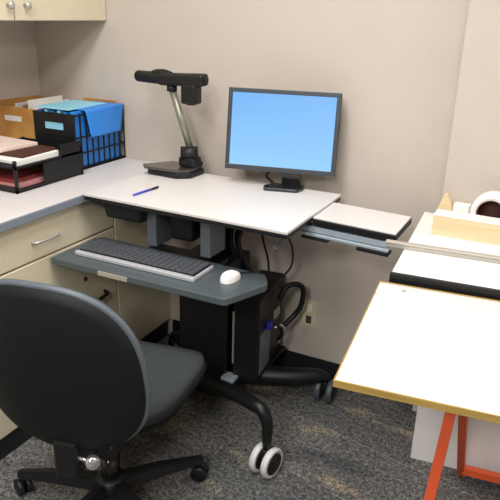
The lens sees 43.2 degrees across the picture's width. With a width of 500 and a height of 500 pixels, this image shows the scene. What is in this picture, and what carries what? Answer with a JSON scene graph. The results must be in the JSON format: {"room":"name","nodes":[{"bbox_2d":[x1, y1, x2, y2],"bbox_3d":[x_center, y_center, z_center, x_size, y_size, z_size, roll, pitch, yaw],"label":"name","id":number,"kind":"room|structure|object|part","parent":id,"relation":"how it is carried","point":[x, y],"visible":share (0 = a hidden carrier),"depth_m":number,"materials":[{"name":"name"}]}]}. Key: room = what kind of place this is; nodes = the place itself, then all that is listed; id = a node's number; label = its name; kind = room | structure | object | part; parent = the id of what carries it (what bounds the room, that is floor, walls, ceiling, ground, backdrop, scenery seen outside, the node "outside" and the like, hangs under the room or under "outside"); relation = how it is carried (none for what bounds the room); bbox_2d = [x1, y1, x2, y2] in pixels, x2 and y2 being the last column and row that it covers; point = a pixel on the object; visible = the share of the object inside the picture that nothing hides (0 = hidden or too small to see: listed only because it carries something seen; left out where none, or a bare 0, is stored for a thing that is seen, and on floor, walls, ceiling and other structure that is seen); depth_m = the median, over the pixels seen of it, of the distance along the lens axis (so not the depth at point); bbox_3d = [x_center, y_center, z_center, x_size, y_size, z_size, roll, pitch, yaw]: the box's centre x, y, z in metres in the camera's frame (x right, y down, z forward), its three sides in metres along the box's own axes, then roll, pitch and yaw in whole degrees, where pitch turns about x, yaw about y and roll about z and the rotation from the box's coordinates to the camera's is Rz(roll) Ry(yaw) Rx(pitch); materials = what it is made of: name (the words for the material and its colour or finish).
{"room":"office","nodes":[
{"label":"office","id":0,"kind":"room"},
{"bbox_2d":[0,21,40,99],"bbox_3d":[-3.097,0.299,-0.610,0.100,2.900,9.100,12,23,24],"label":"wall","id":1,"kind":"structure","parent":0,"point":[19,73],"depth_m":3.04,"materials":[{"name":"beige paint"}]},
{"bbox_2d":[0,0,105,20],"bbox_3d":[-1.082,-1.274,2.372,0.474,0.764,1.118,12,23,24],"label":"upper cabinet","id":2,"kind":"object","parent":1,"relation":"attached to","point":[10,10],"visible":1,"depth_m":2.59,"materials":[{"name":"beige laminate"}]},
{"bbox_3d":[-1.030,-1.154,2.059,0.020,0.762,0.565,12,23,24],"label":"door","id":3,"kind":"part","parent":2,"relation":"part of","materials":[{"name":"beige laminate"}]},
{"bbox_3d":[-0.903,-0.924,2.377,0.030,0.030,0.030,12,23,24],"label":"knob","id":4,"kind":"part","parent":2,"relation":"part of","materials":[{"name":"silver metal"}]},
{"bbox_3d":[-0.864,-0.950,2.450,0.030,0.030,0.030,12,23,24],"label":"knob","id":5,"kind":"part","parent":2,"relation":"part of","materials":[{"name":"silver metal"}]},
{"bbox_2d":[0,334,499,499],"bbox_3d":[-0.437,2.273,-1.371,6.200,0.100,9.200,12,23,24],"label":"floor","id":6,"kind":"structure","parent":0,"point":[355,446],"depth_m":2.43,"materials":[{"name":"carpet"}]},
{"bbox_2d":[0,201,169,459],"bbox_3d":[-1.042,0.184,2.703,0.790,0.878,1.418,12,23,24],"label":"base cabinet","id":7,"kind":"object","parent":6,"relation":"on","point":[27,250],"visible":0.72,"depth_m":2.51,"materials":[{"name":"beige laminate"}]},
{"bbox_3d":[-0.749,-0.042,2.328,0.032,0.015,0.132,12,23,24],"label":"handle","id":8,"kind":"part","parent":7,"relation":"part of","materials":[{"name":"silver metal"}]},
{"bbox_3d":[-0.777,-0.047,2.324,0.020,0.150,0.840,12,23,24],"label":"drawer","id":9,"kind":"part","parent":7,"relation":"part of","materials":[{"name":"beige laminate"}]},
{"bbox_3d":[-0.788,0.320,2.463,0.020,0.619,0.840,12,23,24],"label":"door","id":10,"kind":"part","parent":7,"relation":"part of","materials":[{"name":"beige laminate"}]},
{"bbox_2d":[0,158,154,232],"bbox_3d":[-1.040,-0.243,2.540,0.788,0.032,1.428,12,23,24],"label":"countertop","id":11,"kind":"structure","parent":7,"relation":"on","point":[16,210],"depth_m":2.45,"materials":[{"name":"grey laminate"}]},
{"bbox_2d":[0,137,83,193],"bbox_3d":[-0.960,-0.373,2.634,0.340,0.150,0.380,12,23,24],"label":"tray","id":12,"kind":"object","parent":11,"relation":"on","point":[69,162],"visible":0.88,"depth_m":2.62,"materials":[{"name":"black plastic"}]},
{"bbox_3d":[-0.896,-0.277,2.416,0.012,0.128,0.012,12,23,24],"label":"post","id":13,"kind":"part","parent":12,"relation":"part of","materials":[{"name":"black plastic"}]},
{"bbox_2d":[0,175,43,188],"bbox_3d":[-0.986,-0.304,2.607,0.280,0.020,0.230,12,23,24],"label":"paper stack","id":14,"kind":"object","parent":12,"relation":"in","point":[38,179],"visible":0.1,"depth_m":2.51,"materials":[{"name":"pink paper"}]},
{"bbox_2d":[0,167,43,182],"bbox_3d":[-0.991,-0.316,2.593,0.246,0.012,0.197,12,23,24],"label":"paper stack","id":15,"kind":"object","parent":14,"relation":"on","point":[6,175],"visible":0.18,"depth_m":2.56,"materials":[{"name":"red"}]},
{"bbox_2d":[0,150,58,165],"bbox_3d":[-0.981,-0.393,2.579,0.300,0.024,0.242,12,23,24],"label":"paper stack","id":16,"kind":"object","parent":12,"relation":"in","point":[6,159],"visible":0.42,"depth_m":2.49,"materials":[{"name":"white paper"}]},
{"bbox_2d":[0,145,54,157],"bbox_3d":[-0.969,-0.414,2.583,0.270,0.012,0.192,10,22,22],"label":"folder","id":17,"kind":"object","parent":16,"relation":"on","point":[38,149],"visible":0.64,"depth_m":2.52,"materials":[{"name":"brown"}]},
{"bbox_2d":[0,136,37,152],"bbox_3d":[-1.034,-0.438,2.602,0.230,0.014,0.200,13,24,27],"label":"folder","id":18,"kind":"object","parent":17,"relation":"on","point":[6,143],"visible":1,"depth_m":2.59,"materials":[{"name":"beige paper"}]},
{"bbox_2d":[0,137,81,169],"bbox_3d":[-0.959,-0.418,2.617,0.340,0.055,0.380,12,23,24],"label":"shelf","id":19,"kind":"object","parent":12,"relation":"attached to","point":[72,150],"depth_m":2.63,"materials":[{"name":"black plastic"}]},
{"bbox_2d":[0,163,83,192],"bbox_3d":[-0.962,-0.321,2.654,0.340,0.030,0.380,12,23,24],"label":"shelf","id":20,"kind":"object","parent":12,"relation":"attached to","point":[56,175],"depth_m":2.60,"materials":[{"name":"black plastic"}]},
{"bbox_3d":[-0.779,-0.345,2.638,0.006,0.084,0.228,12,23,24],"label":"plate","id":21,"kind":"part","parent":12,"relation":"part of","materials":[{"name":"black plastic"}]},
{"bbox_3d":[-0.732,-0.389,2.725,0.012,0.128,0.012,12,23,24],"label":"post","id":22,"kind":"part","parent":12,"relation":"part of","materials":[{"name":"black plastic"}]},
{"bbox_2d":[0,95,115,138],"bbox_3d":[-0.917,-0.583,3.022,0.468,0.268,0.302,12,23,24],"label":"cardboard box","id":23,"kind":"object","parent":11,"relation":"on","point":[15,122],"visible":0.27,"depth_m":2.94,"materials":[{"name":"brown cardboard"}]},
{"bbox_3d":[-1.072,-0.544,2.947,0.266,0.240,0.006,12,23,24],"label":"panel","id":24,"kind":"part","parent":23,"relation":"part of","materials":[{"name":"beige cardboard"}]},
{"bbox_3d":[-1.125,-0.620,3.115,0.006,0.260,0.276,12,23,24],"label":"panel","id":25,"kind":"part","parent":23,"relation":"part of","materials":[{"name":"beige cardboard"}]},
{"bbox_2d":[15,101,27,107],"bbox_3d":[-1.048,-0.605,3.081,0.005,0.245,0.230,11,23,23],"label":"sheaf","id":26,"kind":"object","parent":23,"relation":"in","point":[19,105],"visible":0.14,"depth_m":2.97,"materials":[{"name":"white paper"}]},
{"bbox_2d":[27,95,62,109],"bbox_3d":[-0.976,-0.600,3.044,0.005,0.265,0.230,11,23,23],"label":"sheaf","id":27,"kind":"object","parent":23,"relation":"in","point":[31,103],"visible":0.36,"depth_m":2.98,"materials":[{"name":"white paper"}]},
{"bbox_2d":[35,99,68,109],"bbox_3d":[-0.940,-0.586,3.030,0.007,0.250,0.230,10,22,22],"label":"sheaf","id":28,"kind":"object","parent":23,"relation":"in","point":[37,108],"visible":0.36,"depth_m":2.96,"materials":[{"name":"white paper"}]},
{"bbox_2d":[32,106,125,169],"bbox_3d":[-0.786,-0.535,2.934,0.232,0.248,0.352,12,23,24],"label":"crate","id":29,"kind":"object","parent":11,"relation":"on","point":[48,126],"visible":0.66,"depth_m":2.79,"materials":[{"name":"black plastic"}]},
{"bbox_3d":[-0.862,-0.483,2.792,0.232,0.248,0.014,12,23,24],"label":"panel","id":30,"kind":"part","parent":29,"relation":"part of","materials":[{"name":"black plastic"}]},
{"bbox_2d":[57,110,73,113],"bbox_3d":[-0.768,-0.541,2.927,0.016,0.246,0.320,12,23,24],"label":"folder","id":31,"kind":"object","parent":29,"relation":"in","point":[58,111],"visible":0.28,"depth_m":2.76,"materials":[{"name":"teal"}]},
{"bbox_2d":[35,100,105,110],"bbox_3d":[-0.811,-0.659,2.863,0.198,0.005,0.266,12,23,24],"label":"sheaf","id":32,"kind":"object","parent":29,"relation":"on","point":[68,105],"visible":1,"depth_m":2.84,"materials":[{"name":"teal paper"}]},
{"bbox_2d":[70,110,118,165],"bbox_3d":[-0.702,-0.528,2.897,0.016,0.246,0.320,12,23,24],"label":"folder","id":33,"kind":"object","parent":29,"relation":"in","point":[79,111],"visible":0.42,"depth_m":2.88,"materials":[{"name":"blue"}]},
{"bbox_2d":[76,101,123,137],"bbox_3d":[-0.729,-0.606,2.910,0.166,0.126,0.270,12,23,24],"label":"folder","id":34,"kind":"object","parent":29,"relation":"on","point":[103,119],"visible":0.81,"depth_m":2.87,"materials":[{"name":"blue paper"}]},
{"bbox_3d":[-0.635,0.201,2.680,0.037,0.029,0.111,12,23,24],"label":"handle","id":35,"kind":"part","parent":7,"relation":"part of","materials":[{"name":"black plastic"}]},
{"bbox_3d":[-0.503,0.053,2.966,0.020,0.777,0.408,12,23,24],"label":"filler panel","id":36,"kind":"part","parent":7,"relation":"part of","materials":[{"name":"beige laminate"}]},
{"bbox_2d":[0,279,208,499],"bbox_3d":[-0.446,0.425,2.022,0.681,0.942,0.778,12,23,24],"label":"chair","id":37,"kind":"object","parent":6,"relation":"on","point":[75,377],"visible":1,"depth_m":1.70,"materials":[{"name":"black fabric"}]},
{"bbox_3d":[-0.650,0.769,2.155,0.305,0.056,0.058,5,21,8],"label":"leg","id":38,"kind":"part","parent":37,"relation":"part of","materials":[{"name":"black plastic"}]},
{"bbox_3d":[-0.539,0.323,1.726,0.549,0.547,0.111,8,22,15],"label":"edge trim","id":39,"kind":"part","parent":37,"relation":"part of","materials":[{"name":"grey plastic"}]},
{"bbox_3d":[-0.447,0.604,1.796,0.044,0.044,0.029,-11,24,-30],"label":"adjust knob","id":40,"kind":"part","parent":37,"relation":"part of","materials":[{"name":"silver metal"}]},
{"bbox_2d":[55,285,133,332],"bbox_3d":[-0.533,0.315,1.744,0.519,0.518,0.114,8,22,15],"label":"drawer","id":41,"kind":"object","parent":37,"relation":"on","point":[76,311],"depth_m":1.58,"materials":[{"name":"black fabric"}]},
{"bbox_3d":[-0.552,0.840,1.976,0.058,0.056,0.305,12,23,24],"label":"leg","id":42,"kind":"part","parent":37,"relation":"part of","materials":[{"name":"black plastic"}]},
{"bbox_3d":[-0.467,0.687,2.092,0.056,0.205,0.055,12,23,24],"label":"gas post","id":43,"kind":"part","parent":37,"relation":"part of","materials":[{"name":"black metal"}]},
{"bbox_3d":[-0.497,0.720,2.297,0.058,0.056,0.305,-2,21,-9],"label":"leg","id":44,"kind":"part","parent":37,"relation":"part of","materials":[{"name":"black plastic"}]},
{"bbox_3d":[-0.342,0.834,2.008,0.058,0.056,0.305,-18,28,-42],"label":"leg","id":45,"kind":"part","parent":37,"relation":"part of","materials":[{"name":"black plastic"}]},
{"bbox_3d":[-0.306,0.760,2.207,0.305,0.056,0.058,-9,23,-25],"label":"leg","id":46,"kind":"part","parent":37,"relation":"part of","materials":[{"name":"black plastic"}]},
{"bbox_2d":[138,340,206,426],"bbox_3d":[-0.444,0.430,2.168,0.548,0.101,0.535,12,23,24],"label":"seat cushion","id":47,"kind":"object","parent":37,"relation":"on","point":[175,373],"depth_m":2.10,"materials":[{"name":"black fabric"}]},
{"bbox_2d":[51,172,411,478],"bbox_3d":[-0.057,0.259,2.517,1.200,0.925,0.737,12,23,24],"label":"desk","id":48,"kind":"object","parent":6,"relation":"on","point":[205,207],"visible":0.7,"depth_m":2.38,"materials":[{"name":"white laminate"}]},
{"bbox_2d":[75,239,213,282],"bbox_3d":[-0.399,0.032,2.347,0.527,0.026,0.146,12,23,24],"label":"keyboard","id":49,"kind":"object","parent":48,"relation":"on","point":[186,269],"visible":1,"depth_m":2.31,"materials":[{"name":"black plastic"}]},
{"bbox_2d":[132,186,158,195],"bbox_3d":[-0.407,-0.230,2.461,0.009,0.009,0.151,14,24,29],"label":"pen","id":50,"kind":"object","parent":48,"relation":"on","point":[156,187],"visible":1,"depth_m":2.45,"materials":[{"name":"blue plastic"}]},
{"bbox_2d":[51,237,267,305],"bbox_3d":[-0.326,0.072,2.324,0.810,0.027,0.287,12,23,24],"label":"keyboard tray","id":51,"kind":"object","parent":48,"relation":"on","point":[208,288],"depth_m":2.22,"materials":[{"name":"grey metal"}]},
{"bbox_2d":[134,69,208,178],"bbox_3d":[-0.352,-0.539,2.678,0.355,0.435,0.153,12,23,24],"label":"camera","id":52,"kind":"object","parent":48,"relation":"on","point":[189,165],"visible":1,"depth_m":2.66,"materials":[{"name":"black plastic"}]},
{"bbox_3d":[-0.293,-0.561,2.678,0.116,0.251,0.030,12,23,24],"label":"arm","id":53,"kind":"part","parent":52,"relation":"part of","materials":[{"name":"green metal"}]},
{"bbox_3d":[-0.177,-0.692,2.569,0.008,0.032,0.032,12,23,24],"label":"zoom knob","id":54,"kind":"part","parent":52,"relation":"part of","materials":[{"name":"black plastic"}]},
{"bbox_3d":[-0.292,0.451,2.959,0.069,0.072,0.306,-15,27,-38],"label":"leg","id":55,"kind":"part","parent":48,"relation":"part of","materials":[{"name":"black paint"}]},
{"bbox_2d":[147,212,228,264],"bbox_3d":[-0.264,-0.069,2.470,0.340,0.224,0.160,12,23,24],"label":"support bracket","id":56,"kind":"object","parent":48,"relation":"on","point":[160,228],"depth_m":2.46,"materials":[{"name":"grey metal"}]},
{"bbox_2d":[220,268,240,283],"bbox_3d":[-0.068,0.088,2.215,0.056,0.035,0.093,12,23,24],"label":"computer mouse","id":57,"kind":"object","parent":48,"relation":"on","point":[230,276],"visible":1,"depth_m":2.19,"materials":[{"name":"white plastic"}]},
{"bbox_3d":[-0.082,0.569,2.475,0.069,0.213,0.563,-10,24,-29],"label":"leg","id":58,"kind":"part","parent":48,"relation":"part of","materials":[{"name":"black paint"}]},
{"bbox_2d":[228,228,245,269],"bbox_3d":[-0.024,-0.032,2.606,0.131,0.364,0.026,3,21,3],"label":"cable","id":59,"kind":"object","parent":48,"relation":"hanging from","point":[231,231],"visible":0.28,"depth_m":2.60,"materials":[{"name":"black plastic"}]},
{"bbox_2d":[234,230,253,270],"bbox_3d":[-0.005,-0.033,2.607,0.122,0.364,0.028,2,21,0],"label":"cable","id":60,"kind":"object","parent":48,"relation":"hanging from","point":[236,231],"visible":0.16,"depth_m":2.59,"materials":[{"name":"black plastic"}]},
{"bbox_2d":[236,230,252,270],"bbox_3d":[-0.001,-0.025,2.587,0.114,0.364,0.029,1,21,-3],"label":"cable","id":61,"kind":"object","parent":48,"relation":"hanging from","point":[239,235],"visible":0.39,"depth_m":2.58,"materials":[{"name":"black plastic"}]},
{"bbox_2d":[240,271,260,273],"bbox_3d":[0.040,0.113,2.447,0.065,0.198,0.377,7,21,14],"label":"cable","id":62,"kind":"object","parent":48,"relation":"hanging from","point":[246,271],"visible":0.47,"depth_m":2.27,"materials":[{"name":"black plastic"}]},
{"bbox_2d":[232,270,282,379],"bbox_3d":[0.046,0.317,2.719,0.132,0.360,0.333,9,22,18],"label":"computer tower","id":63,"kind":"object","parent":48,"relation":"on","point":[254,334],"visible":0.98,"depth_m":2.60,"materials":[{"name":"black plastic"}]},
{"bbox_3d":[-0.069,0.361,2.594,0.008,0.240,0.004,9,22,18],"label":"trim","id":64,"kind":"part","parent":63,"relation":"part of","materials":[{"name":"silver metal"}]},
{"bbox_3d":[0.062,0.417,2.660,0.003,0.185,0.130,9,22,18],"label":"plate","id":65,"kind":"part","parent":63,"relation":"part of","materials":[{"name":"grey metal"}]},
{"bbox_2d":[274,322,282,339],"bbox_3d":[0.126,0.349,2.690,0.038,0.116,0.073,7,21,14],"label":"cable","id":66,"kind":"object","parent":63,"relation":"hanging from","point":[275,323],"visible":1,"depth_m":2.65,"materials":[{"name":"black plastic"}]},
{"bbox_2d":[274,324,285,343],"bbox_3d":[0.129,0.366,2.729,0.046,0.110,0.051,12,23,24],"label":"cable","id":67,"kind":"object","parent":63,"relation":"hanging from","point":[281,325],"visible":0.72,"depth_m":2.72,"materials":[{"name":"grey plastic"}]},
{"bbox_2d":[277,281,305,326],"bbox_3d":[0.176,0.236,2.728,0.129,0.211,0.035,-4,21,-14],"label":"cable","id":68,"kind":"object","parent":63,"relation":"attached to","point":[289,285],"visible":1,"depth_m":2.71,"materials":[{"name":"black plastic"}]},
{"bbox_2d":[230,345,285,381],"bbox_3d":[-0.062,0.467,2.843,0.350,0.014,0.320,12,23,24],"label":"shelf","id":69,"kind":"object","parent":48,"relation":"attached to","point":[265,373],"depth_m":2.73,"materials":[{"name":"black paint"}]},
{"bbox_2d":[261,234,269,277],"bbox_3d":[0.050,-0.053,2.624,0.090,0.350,0.021,12,23,24],"label":"cable","id":70,"kind":"object","parent":48,"relation":"hanging from","point":[262,236],"visible":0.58,"depth_m":2.64,"materials":[{"name":"black plastic"}]},
{"bbox_3d":[0.134,-0.039,2.375,0.022,0.123,0.132,-15,27,-38],"label":"support rod","id":71,"kind":"part","parent":48,"relation":"part of","materials":[{"name":"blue metal"}]},
{"bbox_2d":[225,87,342,192],"bbox_3d":[0.124,-0.435,2.525,0.452,0.396,0.155,6,21,12],"label":"monitor","id":72,"kind":"object","parent":48,"relation":"on","point":[290,133],"visible":1,"depth_m":2.52,"materials":[{"name":"black plastic"}]},
{"bbox_2d":[265,172,273,182],"bbox_3d":[0.109,-0.314,2.613,0.102,0.084,0.019,12,23,24],"label":"cable","id":73,"kind":"object","parent":72,"relation":"hanging from","point":[267,173],"visible":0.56,"depth_m":2.63,"materials":[{"name":"black plastic"}]},
{"bbox_2d":[275,238,293,281],"bbox_3d":[0.147,-0.035,2.616,0.067,0.373,0.051,-7,22,-21],"label":"cable","id":74,"kind":"object","parent":48,"relation":"hanging from","point":[290,267],"visible":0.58,"depth_m":2.65,"materials":[{"name":"black plastic"}]},
{"bbox_3d":[0.106,0.545,2.749,0.495,0.095,0.086,3,21,4],"label":"leg","id":75,"kind":"part","parent":48,"relation":"part of","materials":[{"name":"black paint"}]},
{"bbox_3d":[0.323,-0.035,2.232,0.358,0.012,0.026,14,24,29],"label":"bracket rail","id":76,"kind":"part","parent":48,"relation":"part of","materials":[{"name":"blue metal"}]},
{"bbox_2d":[313,202,410,234],"bbox_3d":[0.406,-0.116,2.276,0.306,0.006,0.247,12,23,24],"label":"shelf","id":77,"kind":"object","parent":48,"relation":"attached to","point":[359,220],"depth_m":2.25,"materials":[{"name":"white laminate"}]},
{"bbox_2d":[410,406,499,472],"bbox_3d":[1.099,0.444,2.235,0.896,0.845,0.306,12,23,24],"label":"base cabinet","id":78,"kind":"object","parent":6,"relation":"on","point":[483,437],"visible":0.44,"depth_m":2.34,"materials":[{"name":"laminate"}]},
{"bbox_2d":[389,212,499,300],"bbox_3d":[0.976,0.068,1.954,1.012,0.046,0.670,12,23,24],"label":"table","id":79,"kind":"object","parent":78,"relation":"on","point":[476,278],"visible":0.77,"depth_m":1.89,"materials":[{"name":"white laminate"}]},
{"bbox_2d":[385,239,499,263],"bbox_3d":[0.911,0.051,1.899,1.000,0.020,0.040,9,22,19],"label":"straightedge","id":80,"kind":"object","parent":79,"relation":"on","point":[388,243],"visible":1,"depth_m":1.99,"materials":[{"name":"beige metal"}]},
{"bbox_2d":[437,193,452,210],"bbox_3d":[0.731,-0.168,2.368,0.064,0.088,0.030,12,23,24],"label":"wood offcut","id":81,"kind":"object","parent":79,"relation":"on","point":[446,203],"visible":0.67,"depth_m":2.35,"materials":[{"name":"brown wood"}]},
{"bbox_2d":[452,202,470,213],"bbox_3d":[0.781,-0.140,2.333,0.057,0.062,0.050,12,23,24],"label":"paper pad","id":82,"kind":"object","parent":79,"relation":"on","point":[458,206],"visible":0.49,"depth_m":2.31,"materials":[{"name":"white paper"}]},
{"bbox_2d":[431,209,499,245],"bbox_3d":[1.025,-0.022,2.028,0.854,0.072,0.076,12,23,24],"label":"fence","id":83,"kind":"object","parent":79,"relation":"on","point":[453,224],"visible":1,"depth_m":2.13,"materials":[{"name":"brown wood"}]},
{"bbox_2d":[470,190,499,217],"bbox_3d":[0.849,-0.134,2.213,0.140,0.140,0.075,12,23,24],"label":"tape roll","id":84,"kind":"object","parent":79,"relation":"on","point":[487,203],"visible":0.67,"depth_m":2.20,"materials":[{"name":"white paper"}]},
{"bbox_2d":[424,412,499,499],"bbox_3d":[0.980,0.636,1.729,0.919,0.848,0.943,12,23,24],"label":"trestle","id":85,"kind":"object","parent":6,"relation":"on","point":[449,418],"visible":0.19,"depth_m":1.58,"materials":[{"name":"orange paint"}]},
{"bbox_2d":[333,281,499,423],"bbox_3d":[0.726,0.264,1.456,0.956,0.027,0.566,9,22,19],"label":"board","id":86,"kind":"object","parent":85,"relation":"on","point":[423,347],"visible":1,"depth_m":1.48,"materials":[{"name":"white"}]},
{"bbox_3d":[0.446,0.671,1.601,0.029,0.837,0.237,17,25,34],"label":"leg","id":87,"kind":"part","parent":85,"relation":"part of","materials":[{"name":"orange paint"}]},
{"bbox_3d":[0.661,0.543,1.956,0.025,0.845,0.633,12,23,25],"label":"leg","id":88,"kind":"part","parent":85,"relation":"part of","materials":[{"name":"orange paint"}]},
{"bbox_2d":[34,0,469,363],"bbox_3d":[1.645,-0.519,1.918,6.000,2.900,0.100,12,23,24],"label":"wall","id":89,"kind":"structure","parent":0,"point":[395,65],"depth_m":2.64,"materials":[{"name":"beige paint"}]},
{"bbox_2d":[173,319,339,378],"bbox_3d":[0.162,0.518,3.023,1.260,0.095,0.008,12,23,24],"label":"baseboard","id":90,"kind":"structure","parent":89,"relation":"attached to","point":[288,358],"depth_m":2.98,"materials":[{"name":"black plastic"}]},
{"bbox_2d":[302,299,316,327],"bbox_3d":[0.270,0.290,2.881,0.066,0.132,0.011,12,23,24],"label":"wall outlet","id":91,"kind":"object","parent":89,"relation":"attached to","point":[310,307],"visible":0.94,"depth_m":2.88,"materials":[{"name":"beige plastic"}]},
{"bbox_2d":[306,315,310,323],"bbox_3d":[0.268,0.318,2.887,0.026,0.038,0.003,12,23,24],"label":"socket","id":92,"kind":"object","parent":91,"relation":"attached to","point":[308,317],"depth_m":2.89,"materials":[{"name":"grey plastic"}]},
{"bbox_2d":[306,304,311,311],"bbox_3d":[0.269,0.264,2.867,0.026,0.038,0.003,12,23,24],"label":"socket","id":93,"kind":"object","parent":91,"relation":"attached to","point":[308,306],"depth_m":2.87,"materials":[{"name":"white plastic"}]},
{"bbox_2d":[412,0,499,411],"bbox_3d":[2.523,-0.308,1.431,3.955,2.900,0.060,12,23,24],"label":"wall","id":94,"kind":"structure","parent":0,"point":[473,162],"depth_m":2.25,"materials":[{"name":"beige paint"}]}
]}

